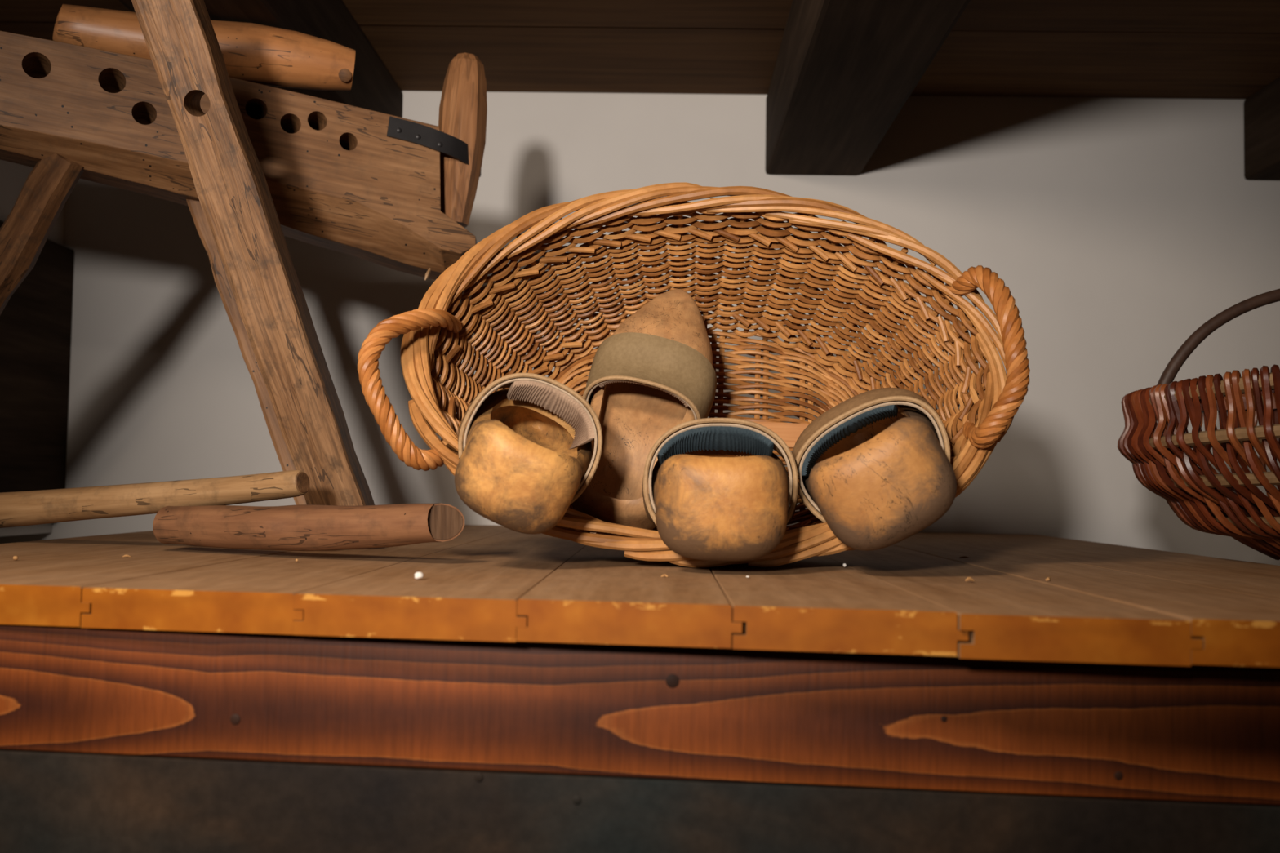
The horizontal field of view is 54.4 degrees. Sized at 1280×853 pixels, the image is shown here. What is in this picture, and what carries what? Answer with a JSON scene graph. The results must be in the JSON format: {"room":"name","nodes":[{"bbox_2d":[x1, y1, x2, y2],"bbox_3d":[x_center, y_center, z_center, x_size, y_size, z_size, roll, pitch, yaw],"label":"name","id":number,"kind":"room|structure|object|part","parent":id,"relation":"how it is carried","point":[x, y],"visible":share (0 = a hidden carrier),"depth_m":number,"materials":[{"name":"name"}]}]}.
{"room":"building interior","nodes":[
{"label":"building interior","id":0,"kind":"room"},
{"bbox_2d":[0,160,65,536],"bbox_3d":[-0.838,-0.259,1.329,0.060,0.770,0.800,1,-3,1],"label":"wall","id":1,"kind":"structure","parent":0,"point":[13,176],"depth_m":1.60,"materials":[{"name":"paint"}]},
{"bbox_2d":[0,220,74,492],"bbox_3d":[-0.879,-0.066,1.620,0.182,0.372,0.200,1,-3,1],"label":"post","id":2,"kind":"object","parent":1,"relation":"attached to","point":[36,320],"visible":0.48,"depth_m":1.63,"materials":[{"name":"brown wood"}]},
{"bbox_2d":[0,90,1279,565],"bbox_3d":[0.282,-0.081,1.731,2.500,1.050,0.060,1,-3,1],"label":"wall","id":3,"kind":"structure","parent":0,"point":[1116,228],"depth_m":1.71,"materials":[{"name":"paint"}]},
{"bbox_2d":[0,524,1279,852],"bbox_3d":[-0.005,0.309,1.106,1.061,0.400,1.162,1,-3,1],"label":"wooden table","id":4,"kind":"object","parent":3,"relation":"attached to","point":[524,693],"visible":0.84,"depth_m":0.62,"materials":[{"name":"brown wood"}]},
{"bbox_2d":[0,470,310,528],"bbox_3d":[-0.494,0.065,1.035,0.518,0.063,0.036,0,-3,20],"label":"wooden stick","id":5,"kind":"object","parent":4,"relation":"on","point":[29,508],"visible":0.97,"depth_m":0.99,"materials":[{"name":"brown wood"}]},
{"bbox_2d":[0,0,487,506],"bbox_3d":[-0.491,-0.144,1.112,0.661,0.497,0.397,1,-3,1],"label":"stand","id":6,"kind":"object","parent":4,"relation":"on","point":[254,166],"visible":0.95,"depth_m":1.11,"materials":[{"name":"brown wood"}]},
{"bbox_3d":[-0.657,-0.076,1.190,0.474,0.046,0.048,-49,-25,19],"label":"round leg","id":7,"kind":"part","parent":6,"relation":"part of","materials":[{"name":"brown wood"}]},
{"bbox_2d":[53,4,355,90],"bbox_3d":[-0.402,-0.352,1.163,0.265,0.057,0.055,2,-3,-18],"label":"handle","id":8,"kind":"object","parent":6,"relation":"on","point":[260,54],"visible":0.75,"depth_m":1.15,"materials":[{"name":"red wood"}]},
{"bbox_3d":[-0.354,-0.069,1.171,0.036,0.352,0.032,-20,-3,0],"label":"squared leg","id":9,"kind":"part","parent":6,"relation":"part of","materials":[{"name":"brown wood"}]},
{"bbox_3d":[-0.304,-0.127,0.995,0.047,0.469,0.044,-15,14,0],"label":"squared leg","id":10,"kind":"part","parent":6,"relation":"part of","materials":[{"name":"brown wood"}]},
{"bbox_2d":[152,503,464,551],"bbox_3d":[-0.247,0.072,0.907,0.269,0.038,0.036,0,-3,25],"label":"wooden stick","id":11,"kind":"object","parent":4,"relation":"on","point":[299,527],"visible":1,"depth_m":0.89,"materials":[{"name":"brown wood"}]},
{"bbox_2d":[414,571,423,579],"bbox_3d":[-0.128,0.086,0.720,0.006,0.004,0.005,1,-3,1],"label":"crumb","id":12,"kind":"object","parent":4,"relation":"on","point":[418,575],"visible":1,"depth_m":0.72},
{"bbox_3d":[0.010,0.329,0.625,0.993,0.316,0.030,1,-3,4],"label":"panel","id":13,"kind":"part","parent":4,"relation":"part of","materials":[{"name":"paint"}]},
{"bbox_2d":[357,182,1030,567],"bbox_3d":[0.041,-0.043,0.971,0.474,0.292,0.228,1,-3,1],"label":"wicker basket","id":14,"kind":"object","parent":4,"relation":"on","point":[438,406],"visible":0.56,"depth_m":0.98,"materials":[{"name":"brown wicker"}]},
{"bbox_3d":[-0.123,-0.017,0.904,0.110,0.152,0.019,2,-22,2],"label":"rim rod","id":15,"kind":"part","parent":14,"relation":"part of","materials":[{"name":"brown wicker"}]},
{"bbox_3d":[-0.135,-0.034,0.909,0.077,0.156,0.016,2,-22,2],"label":"rim rod","id":16,"kind":"part","parent":14,"relation":"part of","materials":[{"name":"brown wicker"}]},
{"bbox_3d":[-0.100,0.026,0.885,0.139,0.089,0.021,2,-22,2],"label":"rim rod","id":17,"kind":"part","parent":14,"relation":"part of","materials":[{"name":"brown wicker"}]},
{"bbox_3d":[-0.142,-0.055,0.918,0.051,0.163,0.020,2,-22,2],"label":"rim rod","id":18,"kind":"part","parent":14,"relation":"part of","materials":[{"name":"brown wicker"}]},
{"bbox_3d":[-0.142,-0.013,0.935,0.006,0.021,0.010,2,-22,2],"label":"rod","id":19,"kind":"part","parent":14,"relation":"part of","materials":[{"name":"brown wicker"}]},
{"bbox_3d":[-0.145,-0.054,0.952,0.005,0.018,0.018,-2,-4,42],"label":"rod","id":20,"kind":"part","parent":14,"relation":"part of","materials":[{"name":"brown wicker"}]},
{"bbox_3d":[-0.130,-0.080,0.928,0.065,0.167,0.016,2,-22,2],"label":"rim rod","id":21,"kind":"part","parent":14,"relation":"part of","materials":[{"name":"brown wicker"}]},
{"bbox_3d":[-0.124,-0.092,0.967,0.021,0.014,0.005,2,-3,-27],"label":"rod","id":22,"kind":"part","parent":14,"relation":"part of","materials":[{"name":"brown wicker"}]},
{"bbox_3d":[-0.111,-0.101,0.936,0.095,0.152,0.022,2,-22,2],"label":"rim rod","id":23,"kind":"part","parent":14,"relation":"part of","materials":[{"name":"brown wicker"}]},
{"bbox_3d":[-0.109,-0.108,0.973,0.022,0.012,0.005,2,-3,-22],"label":"rod","id":24,"kind":"part","parent":14,"relation":"part of","materials":[{"name":"brown wicker"}]},
{"bbox_3d":[-0.091,0.027,0.884,0.162,0.095,0.017,2,-22,2],"label":"rim rod","id":25,"kind":"part","parent":14,"relation":"part of","materials":[{"name":"brown wicker"}]},
{"bbox_3d":[-0.099,-0.116,0.941,0.114,0.135,0.017,2,-22,2],"label":"rim rod","id":26,"kind":"part","parent":14,"relation":"part of","materials":[{"name":"brown wicker"}]},
{"bbox_3d":[-0.086,-0.134,0.948,0.126,0.108,0.018,2,-22,2],"label":"rim rod","id":27,"kind":"part","parent":14,"relation":"part of","materials":[{"name":"brown wicker"}]},
{"bbox_3d":[-0.091,-0.120,0.977,0.022,0.009,0.004,2,-3,-19],"label":"rod","id":28,"kind":"part","parent":14,"relation":"part of","materials":[{"name":"brown wicker"}]},
{"bbox_2d":[454,373,602,534],"bbox_3d":[-0.078,0.018,0.883,0.104,0.110,0.214,1,-3,-8],"label":"clog","id":29,"kind":"object","parent":14,"relation":"in","point":[525,458],"visible":1,"depth_m":0.79,"materials":[{"name":"brown wood"}]},
{"bbox_3d":[-0.060,0.048,0.877,0.171,0.062,0.018,2,-22,2],"label":"rim rod","id":30,"kind":"part","parent":14,"relation":"part of","materials":[{"name":"brown wicker"}]},
{"bbox_3d":[-0.086,-0.046,1.044,0.018,0.011,0.005,2,-3,-26],"label":"rod","id":31,"kind":"part","parent":14,"relation":"part of","materials":[{"name":"brown wicker"}]},
{"bbox_3d":[-0.062,-0.146,0.954,0.140,0.087,0.022,2,-22,2],"label":"rim rod","id":32,"kind":"part","parent":14,"relation":"part of","materials":[{"name":"brown wicker"}]},
{"bbox_3d":[-0.069,-0.132,0.982,0.022,0.007,0.004,2,-3,-16],"label":"rod","id":33,"kind":"part","parent":14,"relation":"part of","materials":[{"name":"brown wicker"}]},
{"bbox_3d":[-0.074,-0.058,1.048,0.019,0.009,0.004,2,-3,-22],"label":"rod","id":34,"kind":"part","parent":14,"relation":"part of","materials":[{"name":"brown wicker"}]},
{"bbox_3d":[-0.058,-0.069,1.052,0.019,0.006,0.004,2,-3,-19],"label":"rod","id":35,"kind":"part","parent":14,"relation":"part of","materials":[{"name":"brown wicker"}]},
{"bbox_3d":[-0.047,-0.140,0.985,0.022,0.005,0.004,2,-3,-14],"label":"rod","id":36,"kind":"part","parent":14,"relation":"part of","materials":[{"name":"brown wicker"}]},
{"bbox_3d":[0.007,0.073,0.865,0.184,0.025,0.016,2,-22,2],"label":"rim rod","id":37,"kind":"part","parent":14,"relation":"part of","materials":[{"name":"brown wicker"}]},
{"bbox_3d":[-0.026,-0.160,0.959,0.153,0.069,0.018,2,-22,2],"label":"rim rod","id":38,"kind":"part","parent":14,"relation":"part of","materials":[{"name":"brown wicker"}]},
{"bbox_3d":[-0.026,-0.145,0.987,0.022,0.005,0.004,2,-3,-13],"label":"rod","id":39,"kind":"part","parent":14,"relation":"part of","materials":[{"name":"brown wicker"}]},
{"bbox_3d":[-0.040,0.053,0.872,0.190,0.052,0.019,2,-22,2],"label":"rim rod","id":40,"kind":"part","parent":14,"relation":"part of","materials":[{"name":"brown wicker"}]},
{"bbox_3d":[0.030,0.077,0.863,0.183,0.019,0.021,1,-3,0],"label":"rim rod","id":41,"kind":"part","parent":14,"relation":"part of","materials":[{"name":"brown wicker"}]},
{"bbox_3d":[-0.003,-0.150,0.988,0.022,0.005,0.010,2,-22,2],"label":"rod","id":42,"kind":"part","parent":14,"relation":"part of","materials":[{"name":"brown wicker"}]},
{"bbox_3d":[0.007,-0.164,0.960,0.175,0.046,0.012,1,-3,-3],"label":"rim rod","id":43,"kind":"part","parent":14,"relation":"part of","materials":[{"name":"brown wicker"}]},
{"bbox_2d":[571,288,716,529],"bbox_3d":[0.004,-0.017,0.967,0.102,0.198,0.123,0,-3,18],"label":"clog","id":44,"kind":"object","parent":14,"relation":"in","point":[655,374],"visible":0.88,"depth_m":0.97,"materials":[{"name":"brown wood"}]},
{"bbox_3d":[0.021,-0.152,0.989,0.022,0.007,0.010,2,-22,2],"label":"rod","id":45,"kind":"part","parent":14,"relation":"part of","materials":[{"name":"brown wicker"}]},
{"bbox_3d":[0.039,-0.169,0.962,0.176,0.034,0.013,1,-3,0],"label":"rim rod","id":46,"kind":"part","parent":14,"relation":"part of","materials":[{"name":"brown wicker"}]},
{"bbox_3d":[0.047,-0.153,0.989,0.022,0.010,0.005,1,-3,-9],"label":"rod","id":47,"kind":"part","parent":14,"relation":"part of","materials":[{"name":"brown wicker"}]},
{"bbox_2d":[642,417,798,560],"bbox_3d":[0.056,0.043,0.899,0.117,0.097,0.243,0,-3,10],"label":"clog","id":48,"kind":"object","parent":14,"relation":"in","point":[718,488],"visible":1,"depth_m":0.79,"materials":[{"name":"brown wood"}]},
{"bbox_3d":[0.074,0.076,0.862,0.170,0.042,0.018,2,-22,2],"label":"rim rod","id":49,"kind":"part","parent":14,"relation":"part of","materials":[{"name":"brown wicker"}]},
{"bbox_3d":[0.069,-0.152,0.988,0.021,0.011,0.005,1,-3,-8],"label":"rod","id":50,"kind":"part","parent":14,"relation":"part of","materials":[{"name":"brown wicker"}]},
{"bbox_3d":[0.086,-0.091,1.059,0.017,0.013,0.005,1,-3,-9],"label":"rod","id":51,"kind":"part","parent":14,"relation":"part of","materials":[{"name":"brown wicker"}]},
{"bbox_3d":[0.082,-0.167,0.960,0.184,0.022,0.012,1,-3,3],"label":"rim rod","id":52,"kind":"part","parent":14,"relation":"part of","materials":[{"name":"brown wicker"}]},
{"bbox_3d":[0.102,0.074,0.865,0.162,0.056,0.020,2,-22,2],"label":"rim rod","id":53,"kind":"part","parent":14,"relation":"part of","materials":[{"name":"brown wicker"}]},
{"bbox_3d":[0.093,-0.149,0.987,0.021,0.013,0.005,1,-3,-7],"label":"rod","id":54,"kind":"part","parent":14,"relation":"part of","materials":[{"name":"brown wicker"}]},
{"bbox_3d":[0.103,-0.088,1.058,0.016,0.014,0.005,1,-3,-8],"label":"rod","id":55,"kind":"part","parent":14,"relation":"part of","materials":[{"name":"brown wicker"}]},
{"bbox_3d":[0.108,-0.160,0.958,0.168,0.030,0.012,1,-3,4],"label":"rim rod","id":56,"kind":"part","parent":14,"relation":"part of","materials":[{"name":"brown wicker"}]},
{"bbox_3d":[0.121,-0.083,1.056,0.015,0.015,0.005,1,-3,-7],"label":"rod","id":57,"kind":"part","parent":14,"relation":"part of","materials":[{"name":"brown wicker"}]},
{"bbox_3d":[0.131,0.061,0.868,0.177,0.078,0.020,2,-22,2],"label":"rim rod","id":58,"kind":"part","parent":14,"relation":"part of","materials":[{"name":"brown wicker"}]},
{"bbox_3d":[0.116,-0.145,0.985,0.020,0.014,0.005,1,-3,-6],"label":"rod","id":59,"kind":"part","parent":14,"relation":"part of","materials":[{"name":"brown wicker"}]},
{"bbox_3d":[0.128,0.081,0.991,0.019,0.006,0.005,0,-3,18],"label":"rod","id":60,"kind":"part","parent":14,"relation":"part of","materials":[{"name":"brown wicker"}]},
{"bbox_3d":[0.139,-0.076,1.053,0.014,0.015,0.005,1,-3,-7],"label":"rod","id":61,"kind":"part","parent":14,"relation":"part of","materials":[{"name":"brown wicker"}]},
{"bbox_3d":[0.146,0.074,0.993,0.019,0.008,0.005,0,-3,16],"label":"rod","id":62,"kind":"part","parent":14,"relation":"part of","materials":[{"name":"brown wicker"}]},
{"bbox_3d":[0.140,-0.138,0.982,0.019,0.015,0.005,1,-3,-4],"label":"rod","id":63,"kind":"part","parent":14,"relation":"part of","materials":[{"name":"brown wicker"}]},
{"bbox_3d":[0.139,-0.148,0.952,0.178,0.047,0.014,2,-22,2],"label":"rim rod","id":64,"kind":"part","parent":14,"relation":"part of","materials":[{"name":"brown wicker"}]},
{"bbox_3d":[0.154,-0.068,1.050,0.013,0.016,0.005,1,-3,-6],"label":"rod","id":65,"kind":"part","parent":14,"relation":"part of","materials":[{"name":"brown wicker"}]},
{"bbox_3d":[0.162,-0.130,0.978,0.018,0.017,0.005,1,-3,-3],"label":"rod","id":66,"kind":"part","parent":14,"relation":"part of","materials":[{"name":"brown wicker"}]},
{"bbox_3d":[0.157,0.053,0.872,0.161,0.098,0.018,2,-22,2],"label":"rim rod","id":67,"kind":"part","parent":14,"relation":"part of","materials":[{"name":"brown wicker"}]},
{"bbox_3d":[0.182,-0.047,1.041,0.010,0.017,0.010,2,-22,2],"label":"rod","id":68,"kind":"part","parent":14,"relation":"part of","materials":[{"name":"brown wicker"}]},
{"bbox_3d":[0.194,-0.033,1.035,0.006,0.017,0.005,2,-3,-25],"label":"rod","id":69,"kind":"part","parent":14,"relation":"part of","materials":[{"name":"brown wicker"}]},
{"bbox_3d":[0.183,-0.119,0.974,0.017,0.018,0.005,1,-3,-1],"label":"rod","id":70,"kind":"part","parent":14,"relation":"part of","materials":[{"name":"brown wicker"}]},
{"bbox_2d":[791,387,956,551],"bbox_3d":[0.168,0.027,0.898,0.116,0.116,0.249,1,-3,5],"label":"clog","id":71,"kind":"object","parent":14,"relation":"in","point":[876,467],"visible":0.97,"depth_m":0.79,"materials":[{"name":"brown wood"}]},
{"bbox_3d":[0.178,-0.129,0.943,0.167,0.082,0.017,2,-22,2],"label":"rim rod","id":72,"kind":"part","parent":14,"relation":"part of","materials":[{"name":"brown wicker"}]},
{"bbox_3d":[0.186,-0.128,0.943,0.145,0.074,0.018,2,-22,2],"label":"rim rod","id":73,"kind":"part","parent":14,"relation":"part of","materials":[{"name":"brown wicker"}]},
{"bbox_3d":[0.184,0.038,0.877,0.133,0.114,0.019,2,-22,2],"label":"rim rod","id":74,"kind":"part","parent":14,"relation":"part of","materials":[{"name":"brown wicker"}]},
{"bbox_3d":[0.201,-0.107,0.969,0.015,0.019,0.005,1,-3,1],"label":"rod","id":75,"kind":"part","parent":14,"relation":"part of","materials":[{"name":"brown wicker"}]},
{"bbox_3d":[0.199,0.022,0.884,0.117,0.141,0.017,2,-22,2],"label":"rim rod","id":76,"kind":"part","parent":14,"relation":"part of","materials":[{"name":"brown wicker"}]},
{"bbox_3d":[0.216,-0.091,0.929,0.126,0.130,0.018,2,-22,2],"label":"rim rod","id":77,"kind":"part","parent":14,"relation":"part of","materials":[{"name":"brown wicker"}]},
{"bbox_3d":[0.218,-0.092,0.963,0.013,0.020,0.005,1,-3,5],"label":"rod","id":78,"kind":"part","parent":14,"relation":"part of","materials":[{"name":"brown wicker"}]},
{"bbox_3d":[0.226,-0.073,0.920,0.101,0.146,0.017,2,-22,2],"label":"rim rod","id":79,"kind":"part","parent":14,"relation":"part of","materials":[{"name":"brown wicker"}]},
{"bbox_3d":[0.233,-0.075,0.956,0.010,0.021,0.005,0,-3,13],"label":"rod","id":80,"kind":"part","parent":14,"relation":"part of","materials":[{"name":"brown wicker"}]},
{"bbox_3d":[0.242,-0.056,0.948,0.005,0.021,0.005,0,-3,21],"label":"rod","id":81,"kind":"part","parent":14,"relation":"part of","materials":[{"name":"brown wicker"}]},
{"bbox_3d":[0.238,0.004,0.924,0.017,0.019,0.005,1,-3,2],"label":"rod","id":82,"kind":"part","parent":14,"relation":"part of","materials":[{"name":"brown wicker"}]},
{"bbox_3d":[0.240,-0.056,0.915,0.068,0.142,0.018,2,-22,2],"label":"rim rod","id":83,"kind":"part","parent":14,"relation":"part of","materials":[{"name":"brown wicker"}]},
{"bbox_3d":[0.246,-0.035,0.939,0.008,0.021,0.005,2,-3,-18],"label":"rod","id":84,"kind":"part","parent":14,"relation":"part of","materials":[{"name":"brown wicker"}]},
{"bbox_3d":[0.245,-0.014,0.931,0.013,0.021,0.005,1,-3,-1],"label":"rod","id":85,"kind":"part","parent":14,"relation":"part of","materials":[{"name":"brown wicker"}]},
{"bbox_3d":[0.225,-0.003,0.892,0.071,0.150,0.018,2,-22,2],"label":"rim rod","id":86,"kind":"part","parent":14,"relation":"part of","materials":[{"name":"brown wicker"}]},
{"bbox_3d":[0.237,-0.023,0.900,0.057,0.172,0.016,2,-22,2],"label":"rim rod","id":87,"kind":"part","parent":14,"relation":"part of","materials":[{"name":"brown wicker"}]},
{"bbox_2d":[964,577,973,581],"bbox_3d":[0.205,0.095,0.772,0.004,0.003,0.004,3,-3,-31],"label":"wood splinter","id":88,"kind":"object","parent":4,"relation":"on","point":[967,579],"visible":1,"depth_m":0.77,"materials":[{"name":"brown wood"}]},
{"bbox_2d":[1117,288,1279,559],"bbox_3d":[0.664,-0.004,1.035,0.496,0.237,0.354,1,-3,7],"label":"basket","id":89,"kind":"object","parent":4,"relation":"on","point":[1161,455],"visible":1,"depth_m":0.99,"materials":[{"name":"brown wicker"}]},
{"bbox_3d":[0.582,-0.065,1.052,0.297,0.115,0.024,1,-3,7],"label":"arched handle","id":90,"kind":"part","parent":89,"relation":"part of","materials":[{"name":"brown wicker"}]},
{"bbox_2d":[0,0,1279,180],"bbox_3d":[0.274,-0.447,0.985,2.500,0.132,1.528,1,-3,1],"label":"ceiling","id":91,"kind":"structure","parent":0,"point":[835,76],"depth_m":1.49,"materials":[{"name":"brown wood"}]}
]}

